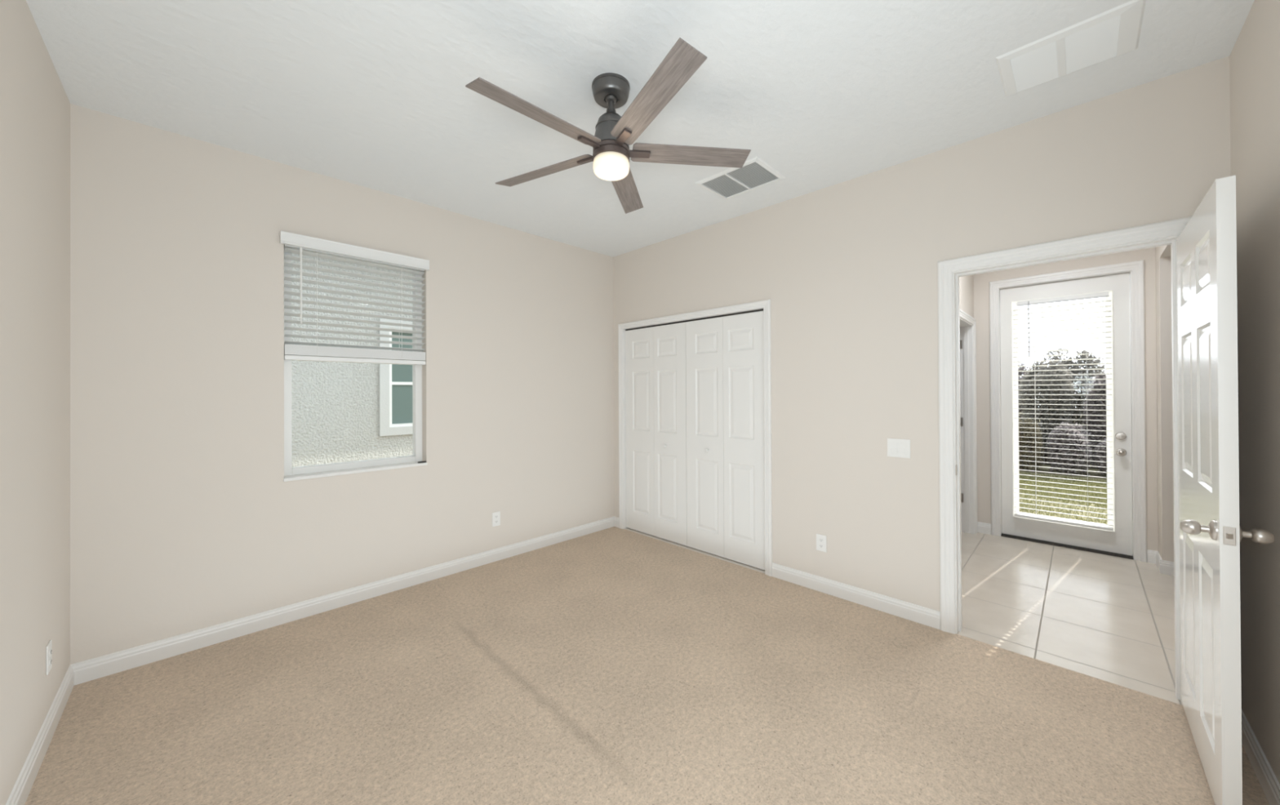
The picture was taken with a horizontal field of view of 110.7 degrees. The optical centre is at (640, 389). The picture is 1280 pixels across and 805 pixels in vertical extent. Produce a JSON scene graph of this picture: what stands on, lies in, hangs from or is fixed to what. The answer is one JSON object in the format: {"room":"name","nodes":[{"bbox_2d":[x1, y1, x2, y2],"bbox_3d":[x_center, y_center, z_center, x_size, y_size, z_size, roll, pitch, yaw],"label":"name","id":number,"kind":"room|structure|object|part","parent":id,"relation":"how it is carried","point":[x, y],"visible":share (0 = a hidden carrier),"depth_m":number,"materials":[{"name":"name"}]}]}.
{"room":"empty bedroom","nodes":[
{"label":"empty bedroom","id":0,"kind":"room"},
{"bbox_2d":[0,0,70,804],"bbox_3d":[-1.401,0.008,0.706,4.122,2.884,0.100,-1,0,45],"label":"wall","id":1,"kind":"structure","parent":0,"point":[35,104],"depth_m":1.69,"materials":[{"name":"beige paint"}]},
{"bbox_2d":[5,664,74,804],"bbox_3d":[-1.389,1.399,0.775,4.022,0.103,0.014,-1,0,45],"label":"baseboard","id":2,"kind":"structure","parent":1,"relation":"attached to","point":[20,791],"depth_m":1.74,"materials":[{"name":"white paint"}]},
{"bbox_2d":[45,640,52,675],"bbox_3d":[-2.486,1.125,1.861,0.074,0.120,0.009,-1,0,45],"label":"electrical outlet","id":3,"kind":"object","parent":1,"relation":"attached to","point":[49,646],"visible":1,"depth_m":1.85,"materials":[{"name":"white plastic"}]},
{"bbox_2d":[70,103,613,664],"bbox_3d":[-1.341,0.021,3.818,0.180,2.884,4.602,-1,0,45],"label":"wall","id":4,"kind":"structure","parent":0,"point":[184,517],"depth_m":2.69,"materials":[{"name":"beige paint"}]},
{"bbox_2d":[71,516,613,684],"bbox_3d":[-1.547,1.411,3.461,0.014,0.103,3.602,-1,0,45],"label":"baseboard","id":5,"kind":"structure","parent":4,"relation":"attached to","point":[104,665],"depth_m":2.81,"materials":[{"name":"white paint"}]},
{"bbox_2d":[283,247,427,481],"bbox_3d":[-1.994,-0.190,3.136,0.167,1.535,0.862,-1,0,45],"label":"window","id":6,"kind":"structure","parent":4,"relation":"in","point":[289,470],"depth_m":3.09,"materials":[{"name":"white plastic"}]},
{"bbox_2d":[280,231,429,364],"bbox_3d":[-1.954,-0.587,3.092,0.098,0.795,0.885,-1,0,45],"label":"window blind","id":7,"kind":"object","parent":6,"relation":"attached to","point":[299,244],"visible":0.94,"depth_m":3.05,"materials":[{"name":"white plastic"}]},
{"bbox_3d":[-2.144,-0.563,2.926,0.059,0.692,0.002,-1,0,45],"label":"ladder cord","id":8,"kind":"part","parent":7,"relation":"part of","materials":[{"name":"white fabric"}]},
{"bbox_3d":[-1.970,-0.931,3.112,0.050,0.043,0.840,-1,0,45],"label":"head rail","id":9,"kind":"part","parent":7,"relation":"part of","materials":[{"name":"white plastic"}]},
{"bbox_3d":[-1.962,-0.203,3.104,0.056,0.028,0.848,-1,0,45],"label":"rail","id":10,"kind":"part","parent":7,"relation":"part of","materials":[{"name":"white plastic"}]},
{"bbox_3d":[-1.965,0.568,3.109,0.097,0.020,0.862,-1,0,45],"label":"sill","id":11,"kind":"part","parent":6,"relation":"part of","materials":[{"name":"white stone"}]},
{"bbox_2d":[492,511,500,526],"bbox_3d":[-1.234,1.107,3.782,0.009,0.120,0.074,-1,0,45],"label":"electrical outlet","id":12,"kind":"object","parent":4,"relation":"attached to","point":[496,515],"visible":1,"depth_m":3.78,"materials":[{"name":"white plastic"}]},
{"bbox_2d":[26,0,1254,257],"bbox_3d":[1.195,-1.514,2.498,5.700,0.150,6.302,-1,0,45],"label":"ceiling","id":13,"kind":"structure","parent":0,"point":[371,94],"depth_m":2.05,"materials":[{"name":"white paint"}]},
{"bbox_2d":[465,37,751,213],"bbox_3d":[-0.171,-1.224,2.061,1.325,0.420,1.264,-1,0,45],"label":"ceiling fan","id":14,"kind":"object","parent":13,"relation":"hanging from","point":[612,138],"visible":1,"depth_m":2.02,"materials":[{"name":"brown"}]},
{"bbox_3d":[-0.411,-1.123,1.816,0.116,0.006,0.577,17,13,43],"label":"blade","id":15,"kind":"part","parent":14,"relation":"part of","materials":[{"name":"brown wood"}]},
{"bbox_3d":[-0.488,-1.117,2.267,0.578,0.006,0.117,-2,15,26],"label":"blade","id":16,"kind":"part","parent":14,"relation":"part of","materials":[{"name":"brown wood"}]},
{"bbox_3d":[-0.139,-1.050,2.094,0.170,0.070,0.170,-1,0,45],"label":"lamp glass","id":17,"kind":"part","parent":14,"relation":"part of","materials":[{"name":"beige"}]},
{"bbox_3d":[-0.082,-1.123,2.478,0.119,0.006,0.577,-16,-3,8],"label":"blade","id":18,"kind":"part","parent":14,"relation":"part of","materials":[{"name":"brown wood"}]},
{"bbox_3d":[0.043,-1.144,1.751,0.116,0.006,0.577,15,-9,-27],"label":"blade","id":19,"kind":"part","parent":14,"relation":"part of","materials":[{"name":"brown wood"}]},
{"bbox_3d":[0.243,-1.142,2.161,0.578,0.006,0.118,-2,-14,-10],"label":"blade","id":20,"kind":"part","parent":14,"relation":"part of","materials":[{"name":"brown wood"}]},
{"bbox_2d":[695,156,786,199],"bbox_3d":[0.680,-1.429,3.032,0.485,0.012,0.380,-1,0,45],"label":"ceiling vent","id":21,"kind":"object","parent":13,"relation":"in","point":[755,173],"visible":1,"depth_m":3.01,"materials":[{"name":"white metal"}]},
{"bbox_2d":[995,0,1146,96],"bbox_3d":[1.824,-1.439,1.899,0.435,0.012,0.360,-1,0,45],"label":"ceiling vent","id":22,"kind":"object","parent":13,"relation":"in","point":[1115,32],"visible":1,"depth_m":1.87,"materials":[{"name":"white metal"}]},
{"bbox_2d":[24,526,1269,804],"bbox_3d":[1.210,1.505,2.485,5.500,0.120,6.302,-1,0,45],"label":"floor","id":23,"kind":"structure","parent":0,"point":[614,665],"depth_m":2.07,"materials":[{"name":"beige carpet"}]},
{"bbox_2d":[1000,532,1133,559],"bbox_3d":[3.902,1.429,4.094,0.870,0.018,0.145,-1,0,45],"label":"threshold","id":24,"kind":"object","parent":23,"relation":"on","point":[1125,556],"visible":0.79,"depth_m":4.02,"materials":[{"name":"grey metal"}]},
{"bbox_2d":[613,56,1231,611],"bbox_3d":[1.490,0.066,3.616,4.122,3.004,0.900,-1,0,45],"label":"wall","id":25,"kind":"structure","parent":0,"point":[847,270],"depth_m":2.87,"materials":[{"name":"beige paint"}]},
{"bbox_2d":[625,322,686,545],"bbox_3d":[0.129,0.413,4.375,0.814,2.066,0.065,-1,0,45],"label":"door","id":26,"kind":"structure","parent":25,"relation":"in","point":[655,397],"depth_m":4.34,"materials":[{"name":"white wood"}]},
{"bbox_2d":[625,308,763,330],"bbox_3d":[0.427,-0.633,4.104,1.633,0.014,0.025,-1,0,45],"label":"door track","id":27,"kind":"object","parent":25,"relation":"attached to","point":[757,310],"visible":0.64,"depth_m":3.99,"materials":[{"name":"grey metal"}]},
{"bbox_2d":[617,299,772,576],"bbox_3d":[0.434,0.379,4.102,1.751,2.153,0.140,-1,0,45],"label":"door frame","id":28,"kind":"structure","parent":25,"relation":"attached to","point":[765,304],"depth_m":3.65,"materials":[{"name":"white paint"}]},
{"bbox_2d":[685,311,764,569],"bbox_3d":[0.710,0.407,3.799,0.814,2.066,0.065,-1,0,45],"label":"door","id":29,"kind":"structure","parent":25,"relation":"in","point":[725,355],"depth_m":3.77,"materials":[{"name":"white wood"}]},
{"bbox_2d":[613,515,940,629],"bbox_3d":[1.139,1.397,3.322,4.022,0.103,0.014,-1,0,45],"label":"baseboard","id":30,"kind":"structure","parent":25,"relation":"attached to","point":[911,611],"depth_m":2.98,"materials":[{"name":"white paint"}]},
{"bbox_2d":[816,533,826,552],"bbox_3d":[1.294,1.099,3.171,0.074,0.120,0.009,-1,0,45],"label":"electrical outlet","id":31,"kind":"object","parent":25,"relation":"attached to","point":[821,540],"visible":1,"depth_m":3.17,"materials":[{"name":"white plastic"}]},
{"bbox_2d":[887,438,910,457],"bbox_3d":[1.643,0.374,2.821,0.132,0.118,0.012,-1,0,45],"label":"light switch","id":32,"kind":"object","parent":25,"relation":"attached to","point":[896,447],"visible":1,"depth_m":2.82,"materials":[{"name":"white plastic"}]},
{"bbox_2d":[937,216,1191,705],"bbox_3d":[2.195,0.332,2.353,1.008,2.214,0.140,-1,0,45],"label":"door frame","id":33,"kind":"structure","parent":25,"relation":"attached to","point":[1164,233],"depth_m":2.61,"materials":[{"name":"white paint"}]},
{"bbox_2d":[959,275,973,317],"bbox_3d":[2.542,0.001,3.727,0.120,2.884,2.300,-1,0,45],"label":"wall","id":34,"kind":"structure","parent":0,"point":[966,282],"depth_m":4.24,"materials":[{"name":"beige paint"}]},
{"bbox_2d":[959,308,977,533],"bbox_3d":[2.996,0.364,4.168,0.142,2.157,0.989,-1,0,45],"label":"door frame","id":35,"kind":"structure","parent":34,"relation":"attached to","point":[967,323],"depth_m":4.45,"materials":[{"name":"white paint"}]},
{"bbox_2d":[973,247,1158,551],"bbox_3d":[4.044,-0.005,3.969,3.550,2.884,0.160,-1,0,45],"label":"wall","id":36,"kind":"structure","parent":0,"point":[981,281],"depth_m":4.04,"materials":[{"name":"beige paint"}]},
{"bbox_2d":[1000,272,1132,555],"bbox_3d":[3.862,0.212,4.065,0.864,2.415,0.144,-1,0,45],"label":"door","id":37,"kind":"structure","parent":36,"relation":"in","point":[1118,540],"depth_m":3.92,"materials":[{"name":"white wood"}]},
{"bbox_2d":[1012,291,1113,530],"bbox_3d":[3.842,0.187,4.054,0.655,2.065,0.069,-1,0,43],"label":"door blind","id":38,"kind":"object","parent":37,"relation":"attached to","point":[1105,294],"visible":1,"depth_m":4.05,"materials":[{"name":"white plastic"}]},
{"bbox_3d":[3.723,0.201,4.175,0.002,2.015,0.058,-1,0,45],"label":"ladder cord","id":39,"kind":"part","parent":38,"relation":"part of","materials":[{"name":"white fabric"}]},
{"bbox_3d":[3.846,-0.826,4.052,0.607,0.039,0.050,-1,0,45],"label":"head rail","id":40,"kind":"part","parent":38,"relation":"part of","materials":[{"name":"white plastic"}]},
{"bbox_3d":[3.849,1.209,4.051,0.654,0.020,0.050,-1,0,45],"label":"rail","id":41,"kind":"part","parent":38,"relation":"part of","materials":[{"name":"white plastic"}]},
{"bbox_3d":[3.967,0.199,3.933,0.002,2.015,0.058,-1,0,45],"label":"ladder cord","id":42,"kind":"part","parent":38,"relation":"part of","materials":[{"name":"white fabric"}]},
{"bbox_3d":[3.886,0.188,4.100,0.680,2.100,0.061,-1,0,45],"label":"lite frame","id":43,"kind":"part","parent":37,"relation":"part of","materials":[{"name":"white"}]},
{"bbox_3d":[4.110,0.540,3.784,0.066,0.066,0.094,-1,0,45],"label":"knob","id":44,"kind":"part","parent":37,"relation":"part of","materials":[{"name":"silver metal"}]},
{"bbox_2d":[977,521,1157,564],"bbox_3d":[3.826,1.387,4.064,1.210,0.103,0.014,-1,0,45],"label":"baseboard","id":45,"kind":"structure","parent":36,"relation":"attached to","point":[983,527],"depth_m":4.40,"materials":[{"name":"white paint"}]},
{"bbox_2d":[989,260,1146,562],"bbox_3d":[3.897,0.181,4.101,1.023,2.515,0.180,-1,0,45],"label":"door frame","id":46,"kind":"structure","parent":36,"relation":"attached to","point":[1135,268],"depth_m":3.76,"materials":[{"name":"white paint"}]},
{"bbox_2d":[1155,0,1279,783],"bbox_3d":[2.175,-0.006,1.469,0.122,2.884,6.022,-1,0,45],"label":"wall","id":47,"kind":"structure","parent":0,"point":[1255,55],"depth_m":1.66,"materials":[{"name":"beige paint"}]},
{"bbox_2d":[1155,551,1173,575],"bbox_3d":[3.493,1.383,2.784,0.148,0.103,2.300,-1,0,45],"label":"baseboard","id":48,"kind":"structure","parent":47,"relation":"attached to","point":[1164,566],"depth_m":3.44,"materials":[{"name":"white paint"}]},
{"bbox_2d":[1176,175,1275,804],"bbox_3d":[2.177,0.365,1.712,0.190,2.095,0.851,-1,0,45],"label":"door","id":49,"kind":"structure","parent":47,"relation":"in","point":[1211,533],"depth_m":1.51,"materials":[{"name":"white paint"}]},
{"bbox_3d":[1.884,0.469,1.506,0.064,0.050,0.050,-1,0,45],"label":"knob","id":50,"kind":"part","parent":49,"relation":"part of","materials":[{"name":"silver metal"}]},
{"bbox_3d":[1.885,0.469,1.417,0.025,0.058,0.003,-1,0,45],"label":"latch plate","id":51,"kind":"part","parent":49,"relation":"part of","materials":[{"name":"silver metal"}]},
{"bbox_3d":[1.974,0.468,1.417,0.064,0.050,0.050,-1,0,45],"label":"knob","id":52,"kind":"part","parent":49,"relation":"part of","materials":[{"name":"silver metal"}]},
{"bbox_2d":[1241,709,1279,804],"bbox_3d":[1.297,1.385,0.637,0.014,0.103,3.602,-1,0,45],"label":"baseboard","id":53,"kind":"structure","parent":47,"relation":"attached to","point":[1270,785],"depth_m":1.62,"materials":[{"name":"white paint"}]},
{"label":"outside","id":54,"kind":"structure","parent":0,"visible":0},
{"bbox_3d":[-3.312,1.813,3.946,2.820,0.120,10.600,-1,0,45],"label":"yard","id":55,"kind":"structure","parent":54,"visible":0},
{"bbox_2d":[289,253,417,475],"bbox_3d":[-5.001,-0.810,6.044,3.500,5.200,9.800,-1,0,45],"label":"house","id":56,"kind":"structure","parent":55,"relation":"on","point":[342,411],"depth_m":5.59,"materials":[{"name":"grey paint"}]},
{"bbox_3d":[-3.039,-0.157,6.286,0.006,1.263,0.933,-1,0,45],"label":"pane","id":57,"kind":"part","parent":56,"relation":"part of","materials":[{"name":"green glass"}]},
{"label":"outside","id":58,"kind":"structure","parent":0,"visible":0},
{"bbox_2d":[1018,412,1107,524],"bbox_3d":[16.499,1.566,18.096,45.000,0.051,37.400,-1,0,45],"label":"yard","id":59,"kind":"structure","parent":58,"point":[1042,469],"depth_m":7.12,"materials":[{"name":"green plant"}]},
{"bbox_2d":[1017,360,1035,421],"bbox_3d":[8.940,0.409,10.807,1.170,2.348,1.149,-1,0,45],"label":"tree","id":60,"kind":"object","parent":59,"relation":"on","point":[1021,368],"visible":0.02,"depth_m":10.57,"materials":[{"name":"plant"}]},
{"bbox_2d":[1018,417,1044,470],"bbox_3d":[7.521,1.061,8.702,0.650,1.042,0.874,-1,0,45],"label":"shrub","id":61,"kind":"object","parent":59,"relation":"on","point":[1028,426],"visible":0.62,"depth_m":8.48,"materials":[{"name":"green plant"}]},
{"bbox_2d":[1018,359,1075,463],"bbox_3d":[8.621,0.459,9.416,0.952,2.240,0.970,-1,0,45],"label":"tree","id":62,"kind":"object","parent":59,"relation":"on","point":[1031,402],"visible":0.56,"depth_m":9.22,"materials":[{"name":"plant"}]},
{"bbox_2d":[1045,422,1092,475],"bbox_3d":[7.974,1.086,8.243,0.648,0.984,0.864,-1,0,45],"label":"shrub","id":63,"kind":"object","parent":59,"relation":"on","point":[1067,431],"visible":0.88,"depth_m":8.11,"materials":[{"name":"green plant"}]},
{"bbox_2d":[1040,346,1106,447],"bbox_3d":[9.752,0.302,10.008,1.166,2.549,1.123,-1,0,45],"label":"tree","id":64,"kind":"object","parent":59,"relation":"on","point":[1077,412],"visible":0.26,"depth_m":9.75,"materials":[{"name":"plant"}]},
{"bbox_2d":[1081,372,1106,466],"bbox_3d":[9.338,0.596,8.729,0.941,1.954,0.971,-1,0,45],"label":"tree","id":65,"kind":"object","parent":59,"relation":"on","point":[1093,423],"visible":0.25,"depth_m":8.71,"materials":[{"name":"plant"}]},
{"bbox_2d":[1093,437,1106,476],"bbox_3d":[8.423,1.169,7.789,0.631,0.810,0.886,-1,0,45],"label":"shrub","id":66,"kind":"object","parent":59,"relation":"on","point":[1101,449],"visible":0.2,"depth_m":7.83,"materials":[{"name":"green plant"}]}
]}

